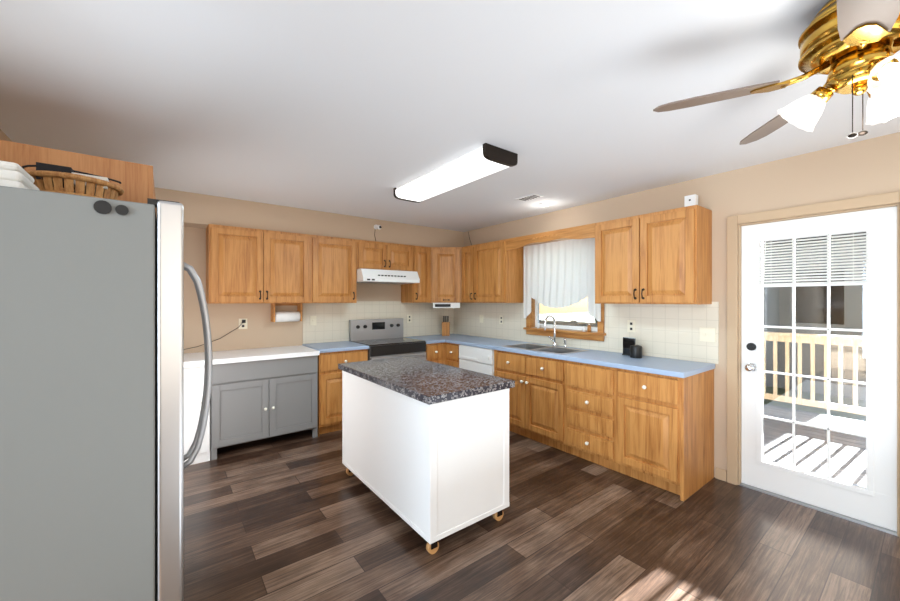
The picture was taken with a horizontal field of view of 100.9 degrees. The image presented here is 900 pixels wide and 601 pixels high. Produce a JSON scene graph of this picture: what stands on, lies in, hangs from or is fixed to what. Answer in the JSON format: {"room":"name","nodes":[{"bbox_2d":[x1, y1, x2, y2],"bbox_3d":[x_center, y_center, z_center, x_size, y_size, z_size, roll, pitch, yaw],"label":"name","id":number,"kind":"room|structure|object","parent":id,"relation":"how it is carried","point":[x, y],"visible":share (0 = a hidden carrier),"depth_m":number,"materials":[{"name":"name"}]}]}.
{"room":"kitchen","nodes":[
{"label":"kitchen","id":0,"kind":"room"},
{"bbox_2d":[0,129,11,141],"bbox_3d":[-2.937,0.210,-1.003,2.912,2.500,8.384,0,0,-1],"label":"wall","id":1,"kind":"structure","parent":0,"point":[3,136],"depth_m":2.30,"materials":[{"name":"beige paint"}]},
{"bbox_2d":[155,187,463,246],"bbox_3d":[-1.610,-0.893,4.411,4.396,0.292,0.259,0,0,-37],"label":"soffit","id":2,"kind":"structure","parent":0,"point":[200,210],"depth_m":4.17,"materials":[{"name":"beige paint"}]},
{"bbox_2d":[374,224,381,239],"bbox_3d":[-0.912,-0.863,4.711,0.070,0.214,0.110,0,0,-37],"label":"security camera","id":3,"kind":"object","parent":2,"relation":"attached to","point":[376,226],"visible":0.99,"depth_m":4.72,"materials":[{"name":"white plastic"}]},
{"bbox_2d":[184,227,440,352],"bbox_3d":[-1.726,0.210,4.562,4.636,2.500,0.120,0,0,-37],"label":"wall","id":4,"kind":"structure","parent":0,"point":[260,332],"depth_m":4.02,"materials":[{"name":"beige paint"}]},
{"bbox_2d":[212,318,246,341],"label":"outlet plates","id":5,"kind":"object","parent":4,"relation":"attached to","point":[242,322],"depth_m":4.06,"materials":[{"name":"beige plastic"}]},
{"bbox_2d":[206,224,430,321],"bbox_3d":[-1.388,-0.251,4.507,2.613,0.988,0.372,0,0,-37],"label":"upper cabinet","id":6,"kind":"object","parent":4,"relation":"attached to","point":[244,265],"visible":0.98,"depth_m":4.11,"materials":[{"name":"brown wood"}]},
{"bbox_2d":[357,268,419,283],"bbox_3d":[-0.860,-0.304,4.825,0.792,0.157,0.490,0,0,-37],"label":"range hood","id":7,"kind":"object","parent":6,"relation":"attached to","point":[377,276],"visible":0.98,"depth_m":4.63,"materials":[{"name":"white plastic"}]},
{"bbox_2d":[431,247,461,302],"bbox_3d":[-0.021,-0.357,5.409,0.652,0.775,0.597,0,0,-37],"label":"upper cabinet","id":8,"kind":"object","parent":4,"relation":"attached to","point":[446,262],"visible":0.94,"depth_m":5.17,"materials":[{"name":"brown wood"}]},
{"bbox_2d":[433,303,459,307],"bbox_3d":[-0.047,0.069,5.291,0.378,0.073,0.191,0,0,3],"label":"radio","id":9,"kind":"object","parent":8,"relation":"attached to","point":[435,305],"visible":0.88,"depth_m":5.20,"materials":[{"name":"white plastic"}]},
{"bbox_2d":[0,0,899,231],"bbox_3d":[-0.669,-1.070,0.378,8.036,0.060,8.053,0,0,-37],"label":"ceiling","id":10,"kind":"structure","parent":0,"point":[331,106],"depth_m":1.85,"materials":[{"name":"white paint"}]},
{"bbox_2d":[393,143,517,202],"bbox_3d":[-0.022,-0.992,3.035,0.308,0.094,1.250,0,0,-37],"label":"ceiling light fixture","id":11,"kind":"object","parent":10,"relation":"attached to","point":[488,159],"depth_m":2.81,"materials":[{"name":"white plastic"}]},
{"bbox_2d":[515,194,542,201],"bbox_3d":[0.797,-1.034,3.742,0.130,0.008,0.260,0,0,-37],"label":"vent register","id":12,"kind":"object","parent":10,"relation":"in","point":[533,196],"depth_m":3.72,"materials":[{"name":"white metal"}]},
{"bbox_2d":[539,203,550,205],"bbox_3d":[1.020,-1.031,4.001,0.124,0.014,0.124,0,0,-37],"label":"recessed light","id":13,"kind":"object","parent":10,"relation":"in","point":[541,204],"depth_m":3.97,"materials":[{"name":"white"}]},
{"bbox_2d":[653,0,899,144],"bbox_3d":[1.401,-0.792,1.240,1.170,0.493,1.179,0,0,-37],"label":"ceiling fan","id":14,"kind":"object","parent":10,"relation":"hanging from","point":[855,43],"depth_m":1.26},
{"bbox_2d":[184,429,899,600],"bbox_3d":[-0.669,1.490,0.378,8.036,0.060,8.053,0,0,-37],"label":"floor","id":15,"kind":"structure","parent":0,"point":[282,517],"depth_m":2.22,"materials":[{"name":"brown wood"}]},
{"bbox_2d":[0,140,155,209],"bbox_3d":[-2.075,0.380,2.014,0.742,2.160,0.779,0,0,-37],"label":"pantry cabinet","id":16,"kind":"object","parent":15,"relation":"on","point":[136,179],"visible":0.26,"depth_m":1.80,"materials":[{"name":"brown wood"}]},
{"bbox_2d":[0,161,212,600],"bbox_3d":[-1.462,0.476,1.414,0.934,1.967,0.882,0,0,-37],"label":"fridge","id":17,"kind":"object","parent":15,"relation":"on","point":[92,457],"visible":1,"depth_m":1.15,"materials":[{"name":"grey painted metal"},{"name":"stainless steel"}]},
{"bbox_2d":[22,162,123,199],"bbox_3d":[-1.487,-0.414,1.477,0.290,0.186,0.290,0,0,-37],"label":"basket","id":18,"kind":"object","parent":17,"relation":"on","point":[47,177],"depth_m":1.39,"materials":[{"name":"brown wicker"}]},
{"bbox_2d":[184,365,209,464],"bbox_3d":[-2.791,1.020,3.258,1.115,0.879,0.652,0,0,-37],"label":"base unit","id":19,"kind":"object","parent":15,"relation":"on","point":[194,375],"visible":0.1,"depth_m":3.29,"materials":[{"name":"white paint"}]},
{"bbox_2d":[184,345,318,459],"bbox_3d":[-2.404,0.998,3.551,2.086,0.925,0.655,0,0,-37],"label":"base cabinet","id":20,"kind":"object","parent":15,"relation":"on","point":[257,393],"visible":0.94,"depth_m":3.63,"materials":[{"name":"grey paint"}]},
{"bbox_2d":[311,342,445,436],"bbox_3d":[-0.895,1.011,4.698,1.688,0.898,0.667,0,0,-37],"label":"base cabinet","id":21,"kind":"object","parent":15,"relation":"on","point":[329,375],"visible":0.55,"depth_m":4.06,"materials":[{"name":"brown wood"}]},
{"bbox_2d":[349,318,425,359],"bbox_3d":[-0.784,0.856,4.742,0.770,1.209,0.714,0,0,-37],"label":"range","id":22,"kind":"object","parent":15,"relation":"on","point":[384,338],"visible":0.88,"depth_m":4.76,"materials":[{"name":"silver metal"}]},
{"bbox_2d":[338,356,514,553],"bbox_3d":[-0.255,0.995,2.788,0.690,0.930,1.360,0,0,-37],"label":"island cart","id":23,"kind":"object","parent":15,"relation":"on","point":[430,439],"visible":1,"depth_m":2.33,"materials":[{"name":"white paint"}]},
{"bbox_2d":[459,345,493,375],"bbox_3d":[0.539,1.011,4.674,0.640,0.898,0.610,0,0,-37],"label":"dishwasher","id":24,"kind":"object","parent":15,"relation":"on","point":[481,360],"visible":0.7,"depth_m":4.46,"materials":[{"name":"white plastic"}]},
{"bbox_2d":[446,343,713,500],"bbox_3d":[0.852,1.011,4.251,0.671,0.898,3.498,0,0,-37],"label":"base cabinet","id":25,"kind":"object","parent":15,"relation":"on","point":[657,430],"visible":0.88,"depth_m":3.09,"materials":[{"name":"brown wood"}]},
{"bbox_2d":[302,315,714,377],"bbox_3d":[0.207,0.424,3.747,2.295,0.531,3.504,0,0,-37],"label":"countertop","id":26,"kind":"structure","parent":25,"relation":"on","point":[632,358],"depth_m":3.64,"materials":[{"name":"blue laminate"}]},
{"bbox_2d":[740,483,896,535],"bbox_3d":[2.576,1.454,2.651,0.118,0.010,0.812,0,0,-37],"label":"threshold","id":27,"kind":"object","parent":15,"relation":"on","point":[873,526],"depth_m":2.56,"materials":[{"name":"silver metal"}]},
{"bbox_2d":[537,323,590,331],"bbox_3d":[1.276,0.290,4.220,0.036,0.090,0.714,0,0,-37],"label":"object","id":28,"kind":"structure","parent":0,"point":[538,324],"depth_m":3.98,"materials":[{"name":"white"}]},
{"bbox_2d":[461,132,899,476],"bbox_3d":[2.476,0.210,2.781,0.120,2.500,7.813,0,0,-37],"label":"wall","id":29,"kind":"structure","parent":0,"point":[868,167],"depth_m":2.99,"materials":[{"name":"beige paint"}]},
{"bbox_2d":[462,239,523,302],"bbox_3d":[0.529,-0.357,4.920,0.372,0.775,0.842,0,0,-37],"label":"upper cabinet","id":30,"kind":"object","parent":29,"relation":"attached to","point":[491,273],"visible":1,"depth_m":4.69,"materials":[{"name":"brown wood"}]},
{"bbox_2d":[303,301,718,363],"bbox_3d":[0.217,0.265,3.747,2.295,0.510,3.532,0,0,-37],"label":"tile backsplash","id":31,"kind":"structure","parent":29,"relation":"attached to","point":[671,331],"depth_m":4.51,"materials":[{"name":"beige tile"}]},
{"bbox_2d":[310,316,315,324],"label":"outlet plates","id":32,"kind":"object","parent":31,"relation":"attached to","point":[312,318],"depth_m":4.51,"materials":[{"name":"beige plastic"}]},
{"bbox_2d":[407,315,411,322],"label":"outlet plates","id":33,"kind":"object","parent":31,"relation":"attached to","point":[409,317],"depth_m":5.34,"materials":[{"name":"beige plastic"}]},
{"bbox_2d":[499,315,503,323],"label":"outlet plates","id":34,"kind":"object","parent":31,"relation":"attached to","point":[501,318],"depth_m":4.99,"materials":[{"name":"beige plastic"}]},
{"bbox_2d":[627,320,634,331],"label":"outlet plates","id":35,"kind":"object","parent":31,"relation":"attached to","point":[630,323],"depth_m":3.60,"materials":[{"name":"beige plastic"}]},
{"bbox_2d":[699,327,715,341],"label":"outlet plates","id":36,"kind":"object","parent":31,"relation":"attached to","point":[707,334],"depth_m":3.09,"materials":[{"name":"beige plastic"}]},
{"bbox_2d":[523,297,605,340],"bbox_3d":[1.301,-0.122,4.253,0.160,1.085,1.070,0,0,-37],"label":"window","id":37,"kind":"structure","parent":29,"relation":"in","point":[532,319],"depth_m":4.24,"materials":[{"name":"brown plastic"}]},
{"bbox_2d":[524,238,600,321],"bbox_3d":[1.206,-0.225,4.181,0.081,0.890,1.030,0,0,-37],"label":"curtain","id":38,"kind":"object","parent":37,"relation":"attached to","point":[559,274],"visible":0.94,"depth_m":4.15,"materials":[{"name":"white fabric"}]},
{"bbox_2d":[595,205,711,303],"bbox_3d":[1.761,-0.357,3.308,0.372,0.775,0.865,0,0,-37],"label":"upper cabinet","id":39,"kind":"object","parent":29,"relation":"attached to","point":[661,257],"visible":1,"depth_m":3.11,"materials":[{"name":"brown wood"}]},
{"bbox_2d":[506,223,594,250],"bbox_3d":[1.042,-0.674,4.042,0.024,0.142,1.174,0,0,-37],"label":"valance board","id":40,"kind":"object","parent":39,"relation":"attached to","point":[583,231],"visible":0.99,"depth_m":3.94,"materials":[{"name":"brown wood"}]},
{"bbox_2d":[684,194,697,206],"bbox_3d":[1.980,-0.803,3.049,0.063,0.114,0.080,0,0,-37],"label":"sensor box","id":41,"kind":"object","parent":39,"relation":"on","point":[689,200],"visible":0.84,"depth_m":3.03,"materials":[{"name":"white plastic"}]},
{"bbox_2d":[715,467,726,481],"bbox_3d":[3.486,1.415,1.348,0.013,0.090,4.290,0,0,-37],"label":"baseboard","id":42,"kind":"structure","parent":29,"relation":"attached to","point":[721,474],"depth_m":3.02,"materials":[{"name":"beige paint"}]},
{"bbox_2d":[727,191,899,536],"bbox_3d":[2.560,0.394,2.639,0.120,2.132,0.956,0,0,-37],"label":"door frame","id":43,"kind":"structure","parent":29,"relation":"in","point":[733,229],"depth_m":2.93,"materials":[{"name":"beige wood"}]},
{"bbox_2d":[741,206,896,531],"bbox_3d":[2.541,0.429,2.625,0.126,2.038,0.792,0,0,-37],"label":"door","id":44,"kind":"structure","parent":29,"relation":"in","point":[875,503],"depth_m":2.50,"materials":[{"name":"white paint"}]},
{"bbox_2d":[757,223,871,286],"bbox_3d":[2.537,-0.299,2.620,0.024,0.396,0.580,0,0,-37],"label":"door blind","id":45,"kind":"object","parent":44,"relation":"attached to","point":[853,229],"depth_m":2.59,"materials":[{"name":"white plastic"}]},
{"label":"outside","id":46,"kind":"structure","parent":0,"visible":0},
{"bbox_2d":[539,312,865,421],"bbox_3d":[33.265,2.310,25.415,76.274,0.100,80.000,0,0,-37],"label":"ground","id":47,"kind":"structure","parent":46,"point":[580,317],"depth_m":8.47,"materials":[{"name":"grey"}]},
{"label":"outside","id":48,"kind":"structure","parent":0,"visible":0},
{"bbox_2d":[763,404,865,486],"bbox_3d":[3.420,1.620,4.186,3.075,0.280,8.500,0,0,-37],"label":"deck","id":49,"kind":"object","parent":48,"point":[847,451],"visible":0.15,"depth_m":3.82,"materials":[{"name":"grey wood"}]},
{"bbox_2d":[539,320,865,414],"bbox_3d":[3.499,0.945,4.246,2.875,1.070,8.500,0,0,-37],"label":"deck railing","id":50,"kind":"object","parent":49,"relation":"on","point":[840,340],"visible":0.09,"depth_m":4.83,"materials":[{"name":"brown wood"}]}
]}

